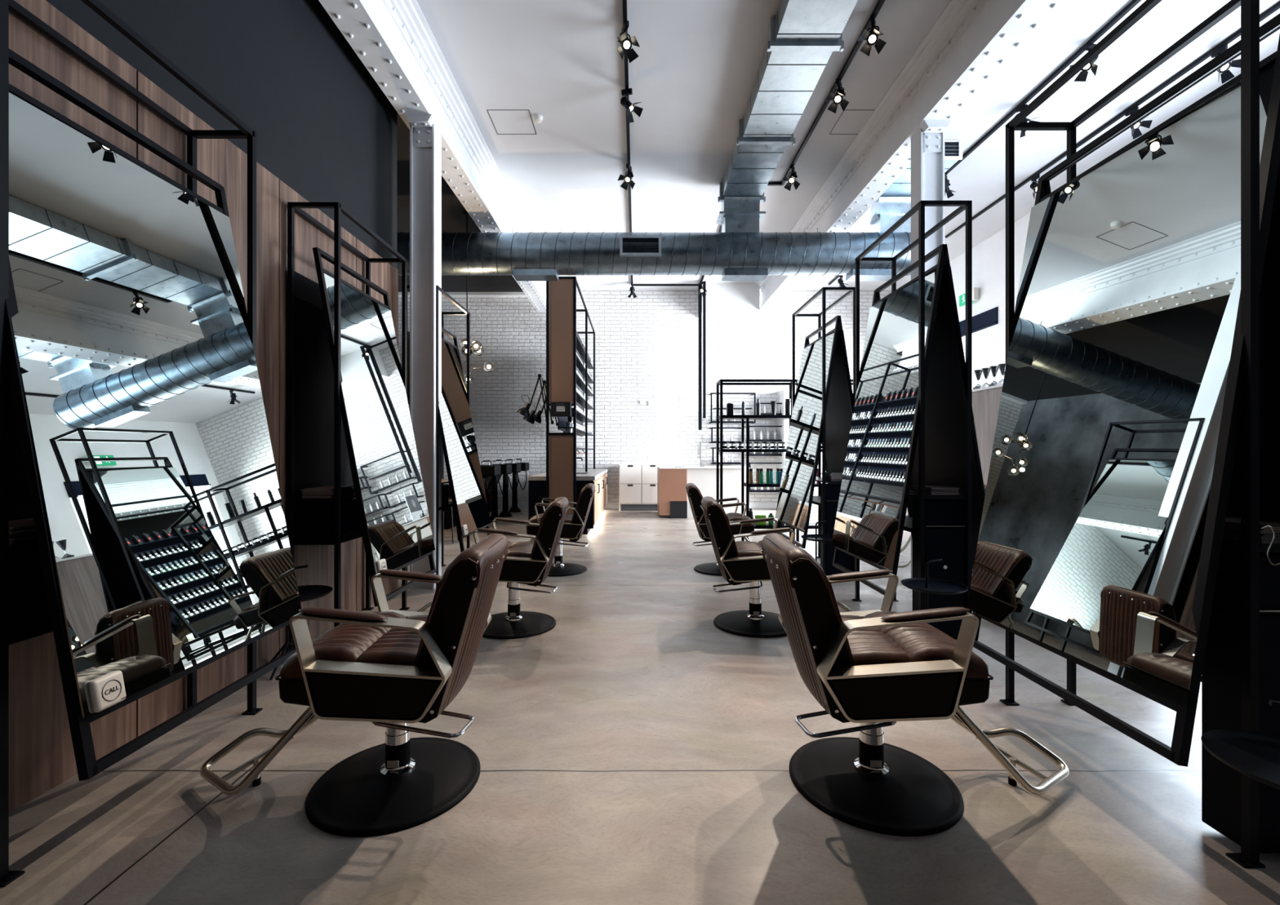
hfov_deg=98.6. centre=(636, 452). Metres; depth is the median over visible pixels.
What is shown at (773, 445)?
glass jar
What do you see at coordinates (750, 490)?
wall shelf
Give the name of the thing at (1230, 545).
shelf
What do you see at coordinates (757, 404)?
spray bottle
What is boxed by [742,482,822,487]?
shelf
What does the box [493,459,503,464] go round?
tap
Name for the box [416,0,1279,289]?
ceiling
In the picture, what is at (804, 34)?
duct
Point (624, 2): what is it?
track
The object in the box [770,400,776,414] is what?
tube
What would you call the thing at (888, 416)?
mirror glass
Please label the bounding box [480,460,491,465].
tap
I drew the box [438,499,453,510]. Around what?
shelf
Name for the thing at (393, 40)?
beam
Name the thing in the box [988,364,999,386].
vase
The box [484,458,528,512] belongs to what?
basin
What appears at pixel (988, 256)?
wall
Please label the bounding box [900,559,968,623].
side table
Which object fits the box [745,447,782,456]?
wall shelf
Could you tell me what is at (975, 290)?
exit sign
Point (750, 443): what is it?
glass jar
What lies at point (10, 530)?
magazine
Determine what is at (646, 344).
wall
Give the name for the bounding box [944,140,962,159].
grille
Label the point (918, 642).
seat cushion
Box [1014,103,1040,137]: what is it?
track spotlight
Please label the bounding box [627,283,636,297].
track spotlight
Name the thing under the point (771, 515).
bottle
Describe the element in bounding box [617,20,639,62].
track spotlight
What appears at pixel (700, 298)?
tube
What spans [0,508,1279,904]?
floor
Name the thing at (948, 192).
track spotlight
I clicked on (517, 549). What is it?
seat cushion
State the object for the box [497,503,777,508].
baseboard
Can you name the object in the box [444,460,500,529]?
basin
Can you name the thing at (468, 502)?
mirror glass
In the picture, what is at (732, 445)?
glass jar
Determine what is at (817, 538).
tray
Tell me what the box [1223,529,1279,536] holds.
magazine
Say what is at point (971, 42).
beam
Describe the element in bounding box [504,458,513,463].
tap
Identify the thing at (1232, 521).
magazine
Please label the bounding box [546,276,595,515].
shelf
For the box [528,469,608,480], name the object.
countertop
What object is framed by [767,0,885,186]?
track
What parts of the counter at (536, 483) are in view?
panel, door, door, door, door, door, door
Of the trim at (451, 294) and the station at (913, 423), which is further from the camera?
the trim at (451, 294)
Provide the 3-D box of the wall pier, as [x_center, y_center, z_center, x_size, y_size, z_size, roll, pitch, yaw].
[3.800,-0.060,12.550,1.000,2.720,0.500,0,0,0]
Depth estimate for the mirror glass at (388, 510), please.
3.91 m
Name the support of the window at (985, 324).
in the wall at (988, 256)
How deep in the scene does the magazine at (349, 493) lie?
3.61 m
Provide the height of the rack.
2.262 m
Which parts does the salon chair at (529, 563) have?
frame, frame, plate, panel, seat rail, panel, backrest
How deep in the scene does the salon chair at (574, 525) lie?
5.83 m
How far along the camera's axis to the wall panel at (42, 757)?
2.12 m
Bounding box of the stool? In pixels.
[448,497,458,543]
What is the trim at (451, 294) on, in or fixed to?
attached to the wall at (646, 344)
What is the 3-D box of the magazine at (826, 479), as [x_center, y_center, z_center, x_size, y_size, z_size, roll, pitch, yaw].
[2.138,0.287,5.892,0.207,0.012,0.268,0,0,1]
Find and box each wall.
[45,0,396,268]
[396,111,523,292]
[398,289,891,503]
[949,213,1030,382]
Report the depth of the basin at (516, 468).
11.15 m
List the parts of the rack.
post, post, post, post, rail, rail, post, post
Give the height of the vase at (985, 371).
0.300 m
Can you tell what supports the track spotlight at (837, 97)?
hanging from the track at (880, 2)
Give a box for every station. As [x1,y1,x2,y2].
[0,0,301,887]
[287,202,435,650]
[406,285,490,587]
[774,287,855,575]
[831,200,985,639]
[967,0,1279,868]
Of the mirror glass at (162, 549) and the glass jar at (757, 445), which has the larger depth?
the glass jar at (757, 445)
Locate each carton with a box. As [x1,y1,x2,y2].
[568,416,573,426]
[755,515,760,524]
[760,515,766,524]
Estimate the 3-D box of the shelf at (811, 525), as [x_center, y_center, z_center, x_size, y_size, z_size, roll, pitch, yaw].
[2.301,0.986,7.415,1.650,0.042,0.330,0,0,0]
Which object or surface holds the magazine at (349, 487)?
on the magazine at (350, 488)
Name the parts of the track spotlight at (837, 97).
barn door, barn door, barn door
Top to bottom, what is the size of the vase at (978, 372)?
0.300 m
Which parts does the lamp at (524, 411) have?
lamp shade, arm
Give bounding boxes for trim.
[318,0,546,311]
[398,292,526,296]
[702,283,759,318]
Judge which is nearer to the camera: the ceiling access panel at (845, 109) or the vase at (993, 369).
the ceiling access panel at (845, 109)
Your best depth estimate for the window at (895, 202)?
7.66 m
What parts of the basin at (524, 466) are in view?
seat, seat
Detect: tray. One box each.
[297,585,333,602]
[800,534,832,542]
[900,577,968,595]
[1200,729,1279,790]
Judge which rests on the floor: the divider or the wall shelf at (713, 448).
the divider
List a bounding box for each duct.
[396,231,911,280]
[715,0,857,232]
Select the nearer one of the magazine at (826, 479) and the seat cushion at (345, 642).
the seat cushion at (345, 642)
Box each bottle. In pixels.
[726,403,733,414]
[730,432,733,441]
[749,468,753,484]
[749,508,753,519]
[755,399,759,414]
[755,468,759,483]
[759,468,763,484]
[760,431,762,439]
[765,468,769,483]
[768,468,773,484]
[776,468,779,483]
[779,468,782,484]
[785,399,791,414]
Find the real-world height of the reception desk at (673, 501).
1.000 m
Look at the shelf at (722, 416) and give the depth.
7.25 m
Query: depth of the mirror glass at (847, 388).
5.71 m
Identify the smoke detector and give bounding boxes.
[533,113,542,123]
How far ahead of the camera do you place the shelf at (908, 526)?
3.96 m
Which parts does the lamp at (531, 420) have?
lamp shade, arm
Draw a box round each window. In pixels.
[864,142,958,232]
[959,306,998,389]
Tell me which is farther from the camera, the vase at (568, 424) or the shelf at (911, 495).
the vase at (568, 424)
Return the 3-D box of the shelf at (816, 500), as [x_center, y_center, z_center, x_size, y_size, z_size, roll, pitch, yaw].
[2.100,0.550,6.260,0.320,0.030,1.080,0,0,0]
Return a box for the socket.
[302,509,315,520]
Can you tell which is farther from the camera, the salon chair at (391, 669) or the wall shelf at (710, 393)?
the wall shelf at (710, 393)
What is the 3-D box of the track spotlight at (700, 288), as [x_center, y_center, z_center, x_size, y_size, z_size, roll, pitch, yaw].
[1.451,-3.585,12.044,0.200,0.324,0.233,0,0,9]
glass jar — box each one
[722,442,727,448]
[728,442,736,448]
[737,442,744,448]
[745,442,752,448]
[753,442,760,448]
[761,442,768,448]
[770,442,777,448]
[778,442,785,448]
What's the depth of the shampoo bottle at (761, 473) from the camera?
7.33 m
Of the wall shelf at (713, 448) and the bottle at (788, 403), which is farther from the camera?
the wall shelf at (713, 448)
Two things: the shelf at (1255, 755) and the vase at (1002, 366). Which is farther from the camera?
the vase at (1002, 366)
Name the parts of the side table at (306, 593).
leg, leg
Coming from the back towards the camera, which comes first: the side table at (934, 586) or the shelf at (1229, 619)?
the side table at (934, 586)
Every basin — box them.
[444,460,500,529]
[480,459,511,522]
[484,458,520,517]
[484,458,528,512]
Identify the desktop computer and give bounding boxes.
[697,441,704,467]
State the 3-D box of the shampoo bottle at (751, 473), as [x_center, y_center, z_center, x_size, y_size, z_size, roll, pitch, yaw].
[1.530,0.315,7.349,0.056,0.198,0.056,0,0,0]
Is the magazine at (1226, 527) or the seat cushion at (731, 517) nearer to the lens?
the magazine at (1226, 527)
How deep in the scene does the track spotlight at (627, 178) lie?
7.15 m
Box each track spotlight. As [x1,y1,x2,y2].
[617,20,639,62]
[617,163,635,190]
[620,88,643,123]
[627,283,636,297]
[698,281,706,296]
[782,164,799,191]
[824,77,848,113]
[837,275,848,287]
[857,13,886,56]
[944,173,955,198]
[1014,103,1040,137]
[1030,173,1039,198]
[1069,42,1098,81]
[1124,106,1152,139]
[1210,44,1240,84]
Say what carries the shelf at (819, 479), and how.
attached to the station at (823, 402)
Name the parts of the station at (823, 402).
post, rail, rail, mirror frame, post, post, mirror frame, rail, cabinet door, rail, post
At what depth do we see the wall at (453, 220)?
8.75 m
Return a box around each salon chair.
[200,533,508,837]
[417,497,569,639]
[525,483,595,577]
[684,483,755,576]
[700,496,852,638]
[760,533,1069,836]
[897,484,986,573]
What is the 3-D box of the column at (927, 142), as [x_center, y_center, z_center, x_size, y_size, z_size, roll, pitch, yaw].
[2.870,-0.935,5.385,0.260,4.470,0.290,0,0,0]
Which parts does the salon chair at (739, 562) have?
backrest, panel, seat rail, panel, plate, frame, frame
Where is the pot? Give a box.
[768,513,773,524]
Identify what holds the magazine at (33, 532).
on the magazine at (33, 536)
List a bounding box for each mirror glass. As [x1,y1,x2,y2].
[8,92,301,717]
[324,273,435,574]
[438,340,490,536]
[774,332,834,530]
[831,271,934,570]
[843,333,853,394]
[950,266,985,493]
[967,84,1266,706]
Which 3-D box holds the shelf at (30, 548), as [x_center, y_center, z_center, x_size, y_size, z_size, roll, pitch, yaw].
[-2.087,0.307,2.196,0.285,0.015,1.083,0,0,0]
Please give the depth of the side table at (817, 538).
5.48 m
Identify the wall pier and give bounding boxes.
[778,389,822,511]
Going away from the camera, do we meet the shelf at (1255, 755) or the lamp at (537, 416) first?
the shelf at (1255, 755)
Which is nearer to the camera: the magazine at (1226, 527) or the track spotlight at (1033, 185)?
the magazine at (1226, 527)
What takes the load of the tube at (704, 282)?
hanging from the track at (624, 2)
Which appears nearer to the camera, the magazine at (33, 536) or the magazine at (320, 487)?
the magazine at (33, 536)
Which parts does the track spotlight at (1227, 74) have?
barn door, barn door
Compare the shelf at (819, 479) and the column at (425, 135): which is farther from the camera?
the shelf at (819, 479)
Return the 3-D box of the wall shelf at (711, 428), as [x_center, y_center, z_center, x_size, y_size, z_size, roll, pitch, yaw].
[2.052,-0.393,12.637,0.714,0.359,0.305,0,0,0]
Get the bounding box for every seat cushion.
[280,611,427,678]
[506,541,533,557]
[526,513,573,527]
[726,512,755,526]
[735,540,762,557]
[840,611,988,678]
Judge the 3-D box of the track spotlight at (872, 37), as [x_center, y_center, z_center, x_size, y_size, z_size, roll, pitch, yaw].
[2.012,-3.585,4.693,0.222,0.324,0.207,0,0,-22]
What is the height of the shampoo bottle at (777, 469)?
0.198 m
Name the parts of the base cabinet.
drawer, drawer, drawer, drawer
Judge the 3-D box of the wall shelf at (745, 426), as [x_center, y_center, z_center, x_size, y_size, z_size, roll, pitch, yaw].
[3.046,-0.431,12.637,1.030,0.359,0.305,0,0,0]
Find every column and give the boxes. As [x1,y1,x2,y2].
[404,114,441,589]
[911,120,951,577]
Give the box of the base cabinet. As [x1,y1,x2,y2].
[618,463,664,511]
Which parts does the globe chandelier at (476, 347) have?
globe, globe, stem, globe, globe, globe, globe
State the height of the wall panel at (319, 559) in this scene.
3.030 m
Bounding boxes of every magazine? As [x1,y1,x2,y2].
[8,518,35,528]
[8,526,35,531]
[8,528,35,534]
[8,531,35,537]
[8,534,36,541]
[300,487,351,491]
[301,489,354,494]
[301,493,354,497]
[301,494,353,498]
[302,486,354,489]
[302,488,354,492]
[302,491,354,495]
[826,471,843,474]
[826,475,842,477]
[826,479,842,480]
[909,492,958,495]
[910,488,959,491]
[910,488,959,493]
[911,485,959,488]
[912,487,958,490]
[912,490,959,494]
[1222,530,1279,539]
[1222,534,1279,543]
[1223,525,1279,533]
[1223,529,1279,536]
[1224,517,1279,528]
[1224,524,1279,530]
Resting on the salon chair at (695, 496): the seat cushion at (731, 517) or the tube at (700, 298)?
the seat cushion at (731, 517)
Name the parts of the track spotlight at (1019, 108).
barn door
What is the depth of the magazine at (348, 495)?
3.60 m
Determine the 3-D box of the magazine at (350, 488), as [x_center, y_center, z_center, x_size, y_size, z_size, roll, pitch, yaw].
[-2.093,0.257,3.742,0.203,0.009,0.268,0,0,0]
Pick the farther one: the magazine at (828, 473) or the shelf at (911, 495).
the magazine at (828, 473)
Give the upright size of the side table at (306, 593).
0.618 m
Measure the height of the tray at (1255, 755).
0.022 m
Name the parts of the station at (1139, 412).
foot plate, post, rail, foot plate, post, rail, rail, mirror frame, foot plate, post, cabinet door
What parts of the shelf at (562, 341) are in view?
post, panel, rail, panel, rail, post, rail, shelf, rail, rail, post, post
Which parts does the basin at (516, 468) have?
seat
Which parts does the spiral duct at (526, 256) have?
grille frame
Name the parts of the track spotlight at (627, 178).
barn door, barn door, barn door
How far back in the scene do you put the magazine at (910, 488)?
3.81 m
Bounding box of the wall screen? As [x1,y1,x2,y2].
[550,401,570,417]
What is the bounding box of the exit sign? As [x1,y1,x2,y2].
[959,287,978,306]
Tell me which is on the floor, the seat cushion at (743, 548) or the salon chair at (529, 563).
the salon chair at (529, 563)
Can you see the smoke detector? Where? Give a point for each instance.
(537, 117)
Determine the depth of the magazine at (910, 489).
3.81 m
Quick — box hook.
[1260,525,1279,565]
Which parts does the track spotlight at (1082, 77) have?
barn door, barn door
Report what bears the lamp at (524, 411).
attached to the shelf at (562, 341)
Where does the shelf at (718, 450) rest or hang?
attached to the rack
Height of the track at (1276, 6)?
0.034 m
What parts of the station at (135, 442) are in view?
post, foot plate, panel, rail, call button, rail, post, rail, post, foot plate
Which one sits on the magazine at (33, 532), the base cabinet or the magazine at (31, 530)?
the magazine at (31, 530)
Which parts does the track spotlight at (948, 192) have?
barn door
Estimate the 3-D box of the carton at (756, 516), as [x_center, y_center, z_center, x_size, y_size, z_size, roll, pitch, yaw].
[1.629,0.903,7.382,0.074,0.124,0.060,0,0,0]
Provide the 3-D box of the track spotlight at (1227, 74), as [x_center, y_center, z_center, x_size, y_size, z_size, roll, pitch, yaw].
[5.415,-3.585,5.038,0.207,0.324,0.222,0,0,28]
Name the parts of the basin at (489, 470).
seat, bowl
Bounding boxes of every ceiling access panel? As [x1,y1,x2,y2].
[486,109,536,134]
[829,109,875,134]
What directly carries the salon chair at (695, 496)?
on the floor
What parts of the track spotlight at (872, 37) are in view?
barn door, barn door, barn door, barn door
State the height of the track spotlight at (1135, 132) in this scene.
0.324 m
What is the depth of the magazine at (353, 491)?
3.61 m
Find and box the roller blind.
[959,306,998,337]
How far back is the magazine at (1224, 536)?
1.81 m
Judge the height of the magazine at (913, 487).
0.012 m
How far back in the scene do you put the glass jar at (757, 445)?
7.33 m
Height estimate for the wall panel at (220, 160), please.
3.030 m
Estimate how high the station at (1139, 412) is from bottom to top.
3.010 m
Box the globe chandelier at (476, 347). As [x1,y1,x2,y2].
[460,211,494,384]
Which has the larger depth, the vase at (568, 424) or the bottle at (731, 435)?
the bottle at (731, 435)
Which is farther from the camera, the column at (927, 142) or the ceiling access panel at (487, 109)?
the ceiling access panel at (487, 109)
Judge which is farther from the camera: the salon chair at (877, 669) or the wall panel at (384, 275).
the wall panel at (384, 275)
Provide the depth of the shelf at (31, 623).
1.76 m
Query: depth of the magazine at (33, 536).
1.79 m
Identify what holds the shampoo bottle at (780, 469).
on the rack
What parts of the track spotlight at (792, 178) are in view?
barn door, barn door, barn door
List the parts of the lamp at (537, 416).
lamp shade, arm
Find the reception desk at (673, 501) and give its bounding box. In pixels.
[657,466,750,518]
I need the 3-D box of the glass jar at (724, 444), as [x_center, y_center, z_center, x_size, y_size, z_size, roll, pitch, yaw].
[1.174,-0.094,7.366,0.089,0.093,0.089,0,0,0]
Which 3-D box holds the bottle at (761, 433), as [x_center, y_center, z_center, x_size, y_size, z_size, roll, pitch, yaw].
[2.846,-0.393,12.600,0.056,0.190,0.056,0,0,0]
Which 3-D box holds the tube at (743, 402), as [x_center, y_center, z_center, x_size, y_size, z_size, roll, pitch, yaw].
[1.430,-0.590,7.374,0.045,0.190,0.045,0,0,0]
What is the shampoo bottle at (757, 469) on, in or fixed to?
on the rack
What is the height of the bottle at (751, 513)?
0.215 m
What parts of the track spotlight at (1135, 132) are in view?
barn door, barn door, barn door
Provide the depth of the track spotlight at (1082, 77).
5.04 m
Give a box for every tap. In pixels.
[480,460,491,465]
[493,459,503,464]
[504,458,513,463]
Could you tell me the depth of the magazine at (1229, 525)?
1.81 m
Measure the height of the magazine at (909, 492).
0.006 m
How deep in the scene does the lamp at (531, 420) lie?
9.13 m
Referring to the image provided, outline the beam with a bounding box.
[754,0,1066,311]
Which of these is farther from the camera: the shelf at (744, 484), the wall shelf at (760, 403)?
the wall shelf at (760, 403)
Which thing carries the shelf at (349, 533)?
attached to the station at (349, 424)
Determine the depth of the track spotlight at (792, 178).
7.17 m
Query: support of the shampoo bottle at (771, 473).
on the rack
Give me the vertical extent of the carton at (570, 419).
0.170 m
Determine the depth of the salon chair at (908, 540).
5.99 m
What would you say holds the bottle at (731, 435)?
on the wall shelf at (711, 428)
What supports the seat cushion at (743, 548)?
on the salon chair at (739, 562)
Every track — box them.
[622,0,721,286]
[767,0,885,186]
[828,275,838,284]
[945,0,1141,174]
[945,1,1279,238]
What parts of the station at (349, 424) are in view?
post, rail, panel, rail, post, post, foot plate, rail, mirror frame, call button, rail, post, foot plate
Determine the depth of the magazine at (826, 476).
5.75 m
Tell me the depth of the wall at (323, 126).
3.72 m
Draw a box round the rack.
[716,379,853,546]
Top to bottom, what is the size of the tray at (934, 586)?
0.022 m
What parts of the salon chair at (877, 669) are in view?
backrest, panel, frame, seat rail, plate, panel, seat rail, frame, seat, stub leg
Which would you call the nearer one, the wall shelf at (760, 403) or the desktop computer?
the desktop computer
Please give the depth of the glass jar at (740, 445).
7.33 m
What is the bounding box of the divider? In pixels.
[972,384,1003,484]
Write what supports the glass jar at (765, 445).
on the rack
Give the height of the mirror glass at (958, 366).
2.081 m
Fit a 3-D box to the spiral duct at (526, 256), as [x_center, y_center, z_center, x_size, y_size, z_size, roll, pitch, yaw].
[-0.805,-2.776,7.740,9.490,0.631,0.621,0,0,0]
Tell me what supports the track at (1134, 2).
attached to the ceiling
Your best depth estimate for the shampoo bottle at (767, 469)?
7.40 m
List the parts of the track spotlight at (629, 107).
barn door, barn door, barn door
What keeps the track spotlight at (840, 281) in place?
attached to the track at (837, 277)
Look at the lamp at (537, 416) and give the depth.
9.66 m
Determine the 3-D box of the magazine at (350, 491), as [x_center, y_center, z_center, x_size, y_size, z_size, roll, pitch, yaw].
[-2.088,0.268,3.733,0.207,0.012,0.268,0,0,2]
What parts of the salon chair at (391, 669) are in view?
stub leg, seat, frame, seat rail, panel, plate, seat rail, frame, panel, backrest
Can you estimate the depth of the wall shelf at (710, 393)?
12.49 m
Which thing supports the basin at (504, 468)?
on the floor
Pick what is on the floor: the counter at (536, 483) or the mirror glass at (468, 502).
the counter at (536, 483)
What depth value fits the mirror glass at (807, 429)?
6.08 m
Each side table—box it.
[269,564,333,679]
[800,520,832,561]
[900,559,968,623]
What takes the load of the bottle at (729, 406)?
on the rack
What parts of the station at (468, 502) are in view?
post, panel, post, post, rail, rail, mirror frame, call button, post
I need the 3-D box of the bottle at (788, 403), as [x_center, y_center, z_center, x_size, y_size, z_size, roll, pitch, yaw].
[2.026,-0.607,7.374,0.074,0.223,0.074,0,0,0]
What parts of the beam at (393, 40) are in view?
cornice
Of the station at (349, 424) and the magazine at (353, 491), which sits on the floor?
the station at (349, 424)
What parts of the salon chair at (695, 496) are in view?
backrest, panel, plate, seat rail, panel, frame, frame, seat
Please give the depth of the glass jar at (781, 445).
7.33 m
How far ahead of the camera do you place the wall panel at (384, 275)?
4.74 m
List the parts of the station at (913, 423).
post, rail, rail, mirror frame, post, post, rail, mirror frame, cabinet door, rail, post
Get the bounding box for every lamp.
[516,373,546,421]
[522,380,554,424]
[533,399,557,426]
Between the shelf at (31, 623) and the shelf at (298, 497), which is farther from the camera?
the shelf at (298, 497)
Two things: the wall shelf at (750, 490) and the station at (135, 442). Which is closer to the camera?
the station at (135, 442)
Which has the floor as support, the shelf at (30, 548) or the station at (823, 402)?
the station at (823, 402)
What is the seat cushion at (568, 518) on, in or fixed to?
on the salon chair at (574, 525)
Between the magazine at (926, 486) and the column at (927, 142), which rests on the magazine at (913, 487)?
the magazine at (926, 486)
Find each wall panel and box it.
[8,0,136,813]
[136,71,279,737]
[279,179,355,656]
[355,238,398,611]
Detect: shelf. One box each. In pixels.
[8,542,39,554]
[8,613,51,635]
[292,491,355,501]
[341,528,361,538]
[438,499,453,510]
[441,479,448,484]
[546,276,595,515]
[709,392,755,423]
[709,427,741,443]
[711,447,741,464]
[717,414,791,419]
[717,448,822,452]
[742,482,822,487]
[745,426,782,441]
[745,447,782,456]
[749,462,782,492]
[754,522,817,528]
[760,403,782,414]
[812,496,822,506]
[815,476,841,483]
[903,516,918,534]
[908,488,967,498]
[1200,700,1279,790]
[1209,609,1240,628]
[1221,537,1279,552]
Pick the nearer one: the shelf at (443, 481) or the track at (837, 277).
the shelf at (443, 481)
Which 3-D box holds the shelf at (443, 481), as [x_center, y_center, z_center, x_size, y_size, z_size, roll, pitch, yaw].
[-2.087,0.307,5.795,0.285,0.015,0.990,0,0,0]
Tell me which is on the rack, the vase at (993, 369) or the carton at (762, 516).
the carton at (762, 516)
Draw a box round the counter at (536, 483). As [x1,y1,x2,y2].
[528,457,608,534]
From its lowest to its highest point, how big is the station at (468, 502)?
2.910 m
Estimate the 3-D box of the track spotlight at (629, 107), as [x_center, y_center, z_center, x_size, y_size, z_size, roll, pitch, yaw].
[-0.038,-3.585,5.668,0.207,0.324,0.222,0,0,-37]
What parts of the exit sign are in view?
panel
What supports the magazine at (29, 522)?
on the magazine at (10, 530)
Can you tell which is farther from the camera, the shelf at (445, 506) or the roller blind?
the roller blind
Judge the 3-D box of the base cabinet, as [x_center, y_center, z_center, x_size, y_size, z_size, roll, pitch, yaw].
[0.110,0.780,12.500,1.020,1.040,0.440,0,0,0]
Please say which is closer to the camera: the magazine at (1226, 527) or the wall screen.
the magazine at (1226, 527)
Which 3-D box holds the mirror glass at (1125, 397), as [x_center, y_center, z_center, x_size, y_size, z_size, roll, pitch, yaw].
[1.898,-0.231,2.299,0.347,2.077,1.096,0,0,-2]
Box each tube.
[697,283,702,430]
[702,280,706,418]
[742,401,745,414]
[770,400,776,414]
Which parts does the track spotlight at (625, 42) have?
barn door, barn door, barn door, barn door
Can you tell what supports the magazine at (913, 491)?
on the magazine at (909, 492)
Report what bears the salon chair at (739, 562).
on the floor
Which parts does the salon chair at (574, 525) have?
seat, frame, frame, seat rail, plate, panel, panel, backrest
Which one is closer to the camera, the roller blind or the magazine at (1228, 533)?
the magazine at (1228, 533)
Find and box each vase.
[565,422,572,432]
[973,368,982,389]
[980,367,990,388]
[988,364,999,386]
[996,363,1005,385]

